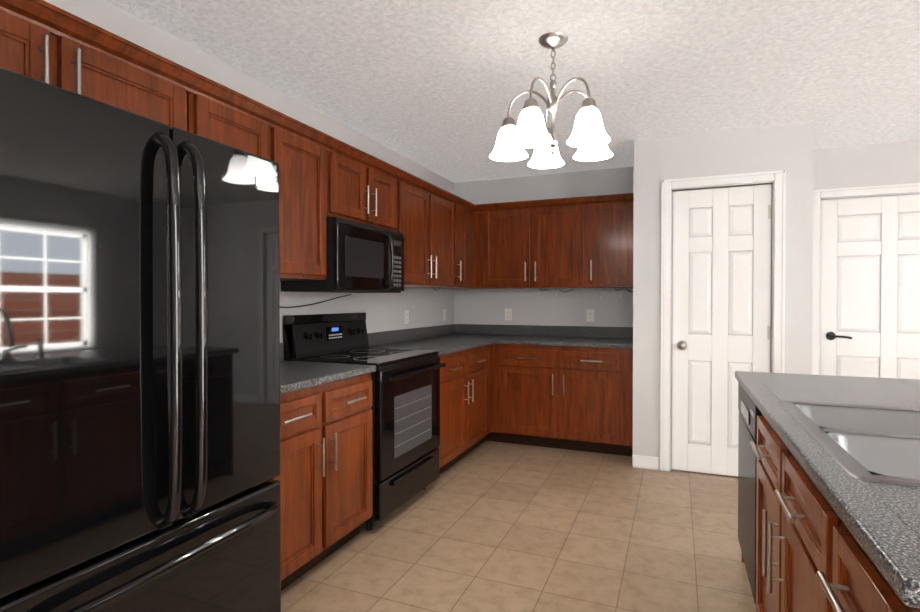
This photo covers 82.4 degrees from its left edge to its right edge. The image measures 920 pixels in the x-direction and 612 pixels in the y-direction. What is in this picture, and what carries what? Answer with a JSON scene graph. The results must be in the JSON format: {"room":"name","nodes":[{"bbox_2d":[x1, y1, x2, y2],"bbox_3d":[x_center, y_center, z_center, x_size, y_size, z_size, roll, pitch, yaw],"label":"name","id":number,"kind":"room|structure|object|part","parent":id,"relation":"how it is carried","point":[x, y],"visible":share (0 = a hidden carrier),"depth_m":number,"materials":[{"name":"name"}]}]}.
{"room":"kitchen","nodes":[
{"label":"kitchen","id":0,"kind":"room"},
{"bbox_2d":[44,0,453,342],"bbox_3d":[-1.632,0.013,1.661,0.120,2.420,8.190,0,1,22],"label":"wall","id":1,"kind":"structure","parent":0,"point":[425,307],"depth_m":3.21,"materials":[{"name":"grey paint"}]},
{"bbox_2d":[0,0,87,96],"bbox_3d":[-1.459,-0.705,1.466,0.338,0.280,0.556,0,1,22],"label":"upper cabinet","id":2,"kind":"object","parent":1,"relation":"attached to","point":[34,45],"depth_m":1.55,"materials":[{"name":"brown wood"}]},
{"bbox_2d":[88,36,195,133],"bbox_3d":[-1.302,-0.709,1.846,0.338,0.280,0.546,0,1,22],"label":"upper cabinet","id":3,"kind":"object","parent":1,"relation":"attached to","point":[118,78],"depth_m":1.84,"materials":[{"name":"brown wood"}]},
{"bbox_2d":[196,84,287,279],"bbox_3d":[-1.098,-0.495,2.341,0.338,0.720,0.501,0,1,22],"label":"upper cabinet","id":4,"kind":"object","parent":1,"relation":"attached to","point":[221,119],"depth_m":2.32,"materials":[{"name":"brown wood"}]},
{"bbox_2d":[280,287,632,307],"bbox_3d":[0.152,-0.068,3.442,1.803,0.148,3.287,0,1,22],"label":"wires","id":5,"kind":"object","parent":4,"relation":"attached to","point":[601,296],"visible":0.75,"depth_m":4.34,"materials":[{"name":"black"}]},
{"bbox_2d":[280,124,331,280],"bbox_3d":[-0.960,-0.499,2.675,0.338,0.720,0.501,0,1,22],"label":"upper cabinet","id":6,"kind":"object","parent":1,"relation":"attached to","point":[309,157],"depth_m":2.70,"materials":[{"name":"brown wood"}]},
{"bbox_2d":[332,144,375,225],"bbox_3d":[-0.776,-0.679,3.117,0.338,0.370,0.449,0,1,22],"label":"upper cabinet","id":7,"kind":"object","parent":1,"relation":"attached to","point":[353,177],"depth_m":3.07,"materials":[{"name":"brown wood"}]},
{"bbox_2d":[281,217,403,292],"bbox_3d":[-0.672,-0.285,3.247,0.434,0.400,0.754,0,1,22],"label":"microwave","id":8,"kind":"object","parent":7,"relation":"attached to","point":[363,258],"visible":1,"depth_m":3.03,"materials":[{"name":"black"}]},
{"bbox_2d":[280,324,453,359],"bbox_3d":[-0.692,0.249,3.749,0.019,0.100,3.372,0,1,22],"label":"backsplash","id":9,"kind":"structure","parent":1,"relation":"attached to","point":[396,337],"depth_m":4.31,"materials":[{"name":"grey stone"}]},
{"bbox_2d":[376,164,399,231],"bbox_3d":[-0.658,-0.682,3.404,0.338,0.370,0.450,0,1,22],"label":"upper cabinet","id":10,"kind":"object","parent":1,"relation":"attached to","point":[387,183],"depth_m":3.43,"materials":[{"name":"brown wood"}]},
{"bbox_2d":[404,310,408,323],"bbox_3d":[-0.443,0.091,4.369,0.008,0.114,0.070,0,1,22],"label":"electrical outlet plate","id":11,"kind":"object","parent":1,"relation":"attached to","point":[406,312],"depth_m":4.36,"materials":[{"name":"white plastic"}]},
{"bbox_2d":[400,176,435,287],"bbox_3d":[-0.464,-0.513,3.876,0.338,0.720,0.558,0,1,22],"label":"upper cabinet","id":12,"kind":"object","parent":1,"relation":"attached to","point":[417,202],"depth_m":3.85,"materials":[{"name":"brown wood"}]},
{"bbox_2d":[443,309,445,320],"bbox_3d":[-0.149,0.083,5.080,0.008,0.114,0.070,0,1,22],"label":"electrical outlet plate","id":13,"kind":"object","parent":1,"relation":"attached to","point":[444,310],"depth_m":5.07,"materials":[{"name":"white plastic"}]},
{"bbox_2d":[436,192,455,287],"bbox_3d":[-0.304,-0.517,4.262,0.338,0.720,0.558,0,1,22],"label":"upper cabinet","id":14,"kind":"object","parent":1,"relation":"attached to","point":[452,241],"depth_m":4.30,"materials":[{"name":"brown wood"}]},
{"bbox_2d":[440,208,483,288],"bbox_3d":[0.003,-0.526,5.030,0.318,0.720,0.456,0,1,22],"label":"upper cabinet","id":15,"kind":"object","parent":1,"relation":"attached to","point":[475,215],"depth_m":4.87,"materials":[{"name":"brown wood"}]},
{"bbox_2d":[456,200,471,287],"bbox_3d":[-0.136,-0.522,4.668,0.338,0.720,0.320,0,1,22],"label":"upper cabinet","id":16,"kind":"object","parent":1,"relation":"attached to","point":[463,213],"depth_m":4.66,"materials":[{"name":"brown wood"}]},
{"bbox_2d":[106,0,919,182],"bbox_3d":[0.905,-1.235,0.598,5.770,0.100,8.350,0,1,22],"label":"ceiling","id":17,"kind":"structure","parent":0,"point":[436,86],"depth_m":2.63,"materials":[{"name":"white paint"}]},
{"bbox_2d":[489,32,612,168],"bbox_3d":[0.405,-0.943,2.378,0.560,0.524,0.571,0,1,22],"label":"chandelier","id":18,"kind":"object","parent":17,"relation":"hanging from","point":[590,138],"visible":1,"depth_m":2.34,"materials":[{"name":"white glass"}]},
{"bbox_3d":[0.405,-0.762,2.380,0.560,0.136,0.571,0,1,22],"label":"lamp shade","id":19,"kind":"part","parent":18,"relation":"part of","materials":[{"name":"white glass"}]},
{"bbox_2d":[281,436,755,611],"bbox_3d":[0.905,1.285,0.627,5.770,0.100,8.350,0,1,22],"label":"floor","id":20,"kind":"structure","parent":0,"point":[488,526],"depth_m":2.66,"materials":[{"name":"tile"}]},
{"bbox_2d":[0,67,280,611],"bbox_3d":[-1.122,0.353,1.614,0.836,1.742,0.865,0,1,22],"label":"refrigerator","id":21,"kind":"object","parent":20,"relation":"on","point":[139,365],"visible":1,"depth_m":1.37,"materials":[{"name":"black metal"}]},
{"bbox_2d":[274,380,337,590],"bbox_3d":[-0.964,0.783,2.313,0.617,0.865,0.498,0,1,22],"label":"base cabinet","id":22,"kind":"object","parent":20,"relation":"on","point":[308,477],"depth_m":2.28,"materials":[{"name":"brown wood"}]},
{"bbox_2d":[280,360,375,391],"bbox_3d":[-0.890,0.331,2.474,0.627,0.034,0.861,0,1,22],"label":"countertop","id":23,"kind":"structure","parent":22,"relation":"on","point":[293,374],"depth_m":2.51,"materials":[{"name":"grey stone"}]},
{"bbox_2d":[338,368,375,548],"bbox_3d":[-0.827,0.779,2.644,0.617,0.865,0.499,0,1,22],"label":"base cabinet","id":24,"kind":"object","parent":20,"relation":"on","point":[355,427],"depth_m":2.60,"materials":[{"name":"brown wood"}]},
{"bbox_2d":[283,312,445,530],"bbox_3d":[-0.542,0.627,3.215,0.693,1.155,0.756,0,1,22],"label":"range","id":25,"kind":"object","parent":20,"relation":"on","point":[405,407],"visible":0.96,"depth_m":3.05,"materials":[{"name":"black metal"}]},
{"bbox_2d":[438,348,473,474],"bbox_3d":[-0.322,0.765,3.868,0.617,0.865,0.597,0,1,22],"label":"base cabinet","id":26,"kind":"object","parent":20,"relation":"on","point":[457,377],"depth_m":3.81,"materials":[{"name":"brown wood"}]},
{"bbox_2d":[474,344,493,448],"bbox_3d":[-0.132,0.759,4.326,0.617,0.865,0.675,0,1,22],"label":"base cabinet","id":27,"kind":"object","parent":20,"relation":"on","point":[484,354],"depth_m":4.34,"materials":[{"name":"brown wood"}]},
{"bbox_2d":[494,344,569,449],"bbox_3d":[0.684,0.755,4.677,0.663,0.865,0.617,0,1,22],"label":"base cabinet","id":28,"kind":"object","parent":20,"relation":"on","point":[566,387],"depth_m":4.39,"materials":[{"name":"brown wood"}]},
{"bbox_2d":[374,332,501,355],"bbox_3d":[-0.100,0.308,4.386,0.627,0.034,1.743,0,1,22],"label":"countertop","id":29,"kind":"structure","parent":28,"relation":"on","point":[460,340],"depth_m":4.12,"materials":[{"name":"grey stone"}]},
{"bbox_2d":[494,336,632,347],"bbox_3d":[0.924,0.306,4.567,1.167,0.034,0.627,0,1,22],"label":"countertop","id":30,"kind":"structure","parent":28,"relation":"on","point":[610,341],"depth_m":4.43,"materials":[{"name":"grey stone"}]},
{"bbox_2d":[570,344,632,455],"bbox_3d":[1.163,0.758,4.479,0.653,0.865,0.617,0,1,22],"label":"base cabinet","id":31,"kind":"object","parent":20,"relation":"on","point":[601,377],"depth_m":4.18,"materials":[{"name":"brown wood"}]},
{"bbox_2d":[737,379,910,611],"bbox_3d":[1.212,0.793,1.480,0.658,0.865,1.990,0,1,22],"label":"kitchen island","id":32,"kind":"object","parent":20,"relation":"on","point":[798,553],"depth_m":1.34,"materials":[{"name":"brown wood"}]},
{"bbox_2d":[738,382,761,604],"bbox_3d":[1.470,0.785,2.099,0.594,0.855,0.599,0,1,22],"label":"dishwasher","id":33,"kind":"object","parent":32,"relation":"in","point":[748,411],"depth_m":2.15,"materials":[{"name":"black metal"}]},
{"bbox_2d":[735,371,919,611],"bbox_3d":[1.215,0.342,1.473,0.608,0.034,2.050,0,1,22],"label":"island countertop","id":34,"kind":"structure","parent":32,"relation":"on","point":[884,517],"depth_m":0.99,"materials":[{"name":"grey stone"}]},
{"bbox_2d":[775,399,919,486],"bbox_3d":[1.169,0.404,1.282,0.560,0.165,0.840,0,1,22],"label":"sink","id":35,"kind":"object","parent":34,"relation":"in","point":[877,442],"depth_m":1.34,"materials":[{"name":"silver metal"}]},
{"bbox_2d":[454,140,919,326],"bbox_3d":[2.446,-0.018,4.341,5.610,2.420,0.120,0,1,22],"label":"wall","id":36,"kind":"structure","parent":0,"point":[893,163],"depth_m":4.82,"materials":[{"name":"grey paint"}]},
{"bbox_2d":[505,309,511,319],"bbox_3d":[0.467,0.083,5.091,0.070,0.114,0.008,0,1,22],"label":"electrical outlet plate","id":37,"kind":"object","parent":36,"relation":"attached to","point":[508,312],"depth_m":5.09,"materials":[{"name":"white plastic"}]},
{"bbox_2d":[480,204,539,288],"bbox_3d":[0.508,-0.525,4.886,0.545,0.720,0.336,0,1,22],"label":"upper cabinet","id":38,"kind":"object","parent":36,"relation":"attached to","point":[510,236],"depth_m":4.74,"materials":[{"name":"brown wood"}]},
{"bbox_2d":[454,324,632,339],"bbox_3d":[0.768,0.234,4.960,1.755,0.100,0.019,0,1,22],"label":"backsplash","id":39,"kind":"structure","parent":36,"relation":"attached to","point":[474,329],"depth_m":4.96,"materials":[{"name":"grey stone"}]},
{"bbox_2d":[540,200,587,287],"bbox_3d":[0.882,-0.523,4.732,0.545,0.720,0.336,0,1,22],"label":"upper cabinet","id":40,"kind":"object","parent":36,"relation":"attached to","point":[563,227],"depth_m":4.55,"materials":[{"name":"brown wood"}]},
{"bbox_2d":[586,309,593,321],"bbox_3d":[1.188,0.086,4.793,0.070,0.114,0.008,0,1,22],"label":"electrical outlet plate","id":41,"kind":"object","parent":36,"relation":"attached to","point":[589,315],"depth_m":4.79,"materials":[{"name":"white plastic"}]},
{"bbox_2d":[588,196,633,287],"bbox_3d":[1.326,-0.521,4.548,0.416,0.720,0.336,0,1,22],"label":"upper cabinet","id":42,"kind":"object","parent":36,"relation":"attached to","point":[610,222],"depth_m":4.40,"materials":[{"name":"brown wood"}]},
{"bbox_2d":[812,183,919,374],"bbox_3d":[3.251,0.145,4.000,1.024,2.102,0.140,0,1,22],"label":"door frame","id":43,"kind":"structure","parent":36,"relation":"attached to","point":[868,191],"depth_m":4.11,"materials":[{"name":"white paint"}]},
{"bbox_2d":[820,194,919,379],"bbox_3d":[3.237,0.178,3.965,0.874,2.020,0.096,0,1,22],"label":"entry door","id":44,"kind":"structure","parent":36,"relation":"in","point":[870,293],"depth_m":4.01,"materials":[{"name":"white paint"}]},
{"bbox_2d":[633,121,813,469],"bbox_3d":[1.955,-0.015,4.050,1.125,2.420,0.795,0,1,22],"label":"wall","id":45,"kind":"structure","parent":0,"point":[788,147],"depth_m":3.71,"materials":[{"name":"grey paint"}]},
{"bbox_2d":[632,454,658,469],"bbox_3d":[0.905,1.188,0.626,5.368,0.095,7.948,0,1,22],"label":"baseboard","id":46,"kind":"structure","parent":45,"relation":"attached to","point":[645,462],"depth_m":3.86,"materials":[{"name":"white paint"}]},
{"bbox_2d":[671,184,771,476],"bbox_3d":[1.826,0.181,3.680,0.634,2.020,0.105,0,1,22],"label":"pantry door","id":47,"kind":"structure","parent":45,"relation":"in","point":[721,286],"depth_m":3.71,"materials":[{"name":"white paint"}]},
{"bbox_2d":[660,170,785,471],"bbox_3d":[1.835,0.145,3.714,0.774,2.107,0.120,0,1,22],"label":"door frame","id":48,"kind":"structure","parent":45,"relation":"attached to","point":[776,180],"depth_m":3.70,"materials":[{"name":"white paint"}]}
]}

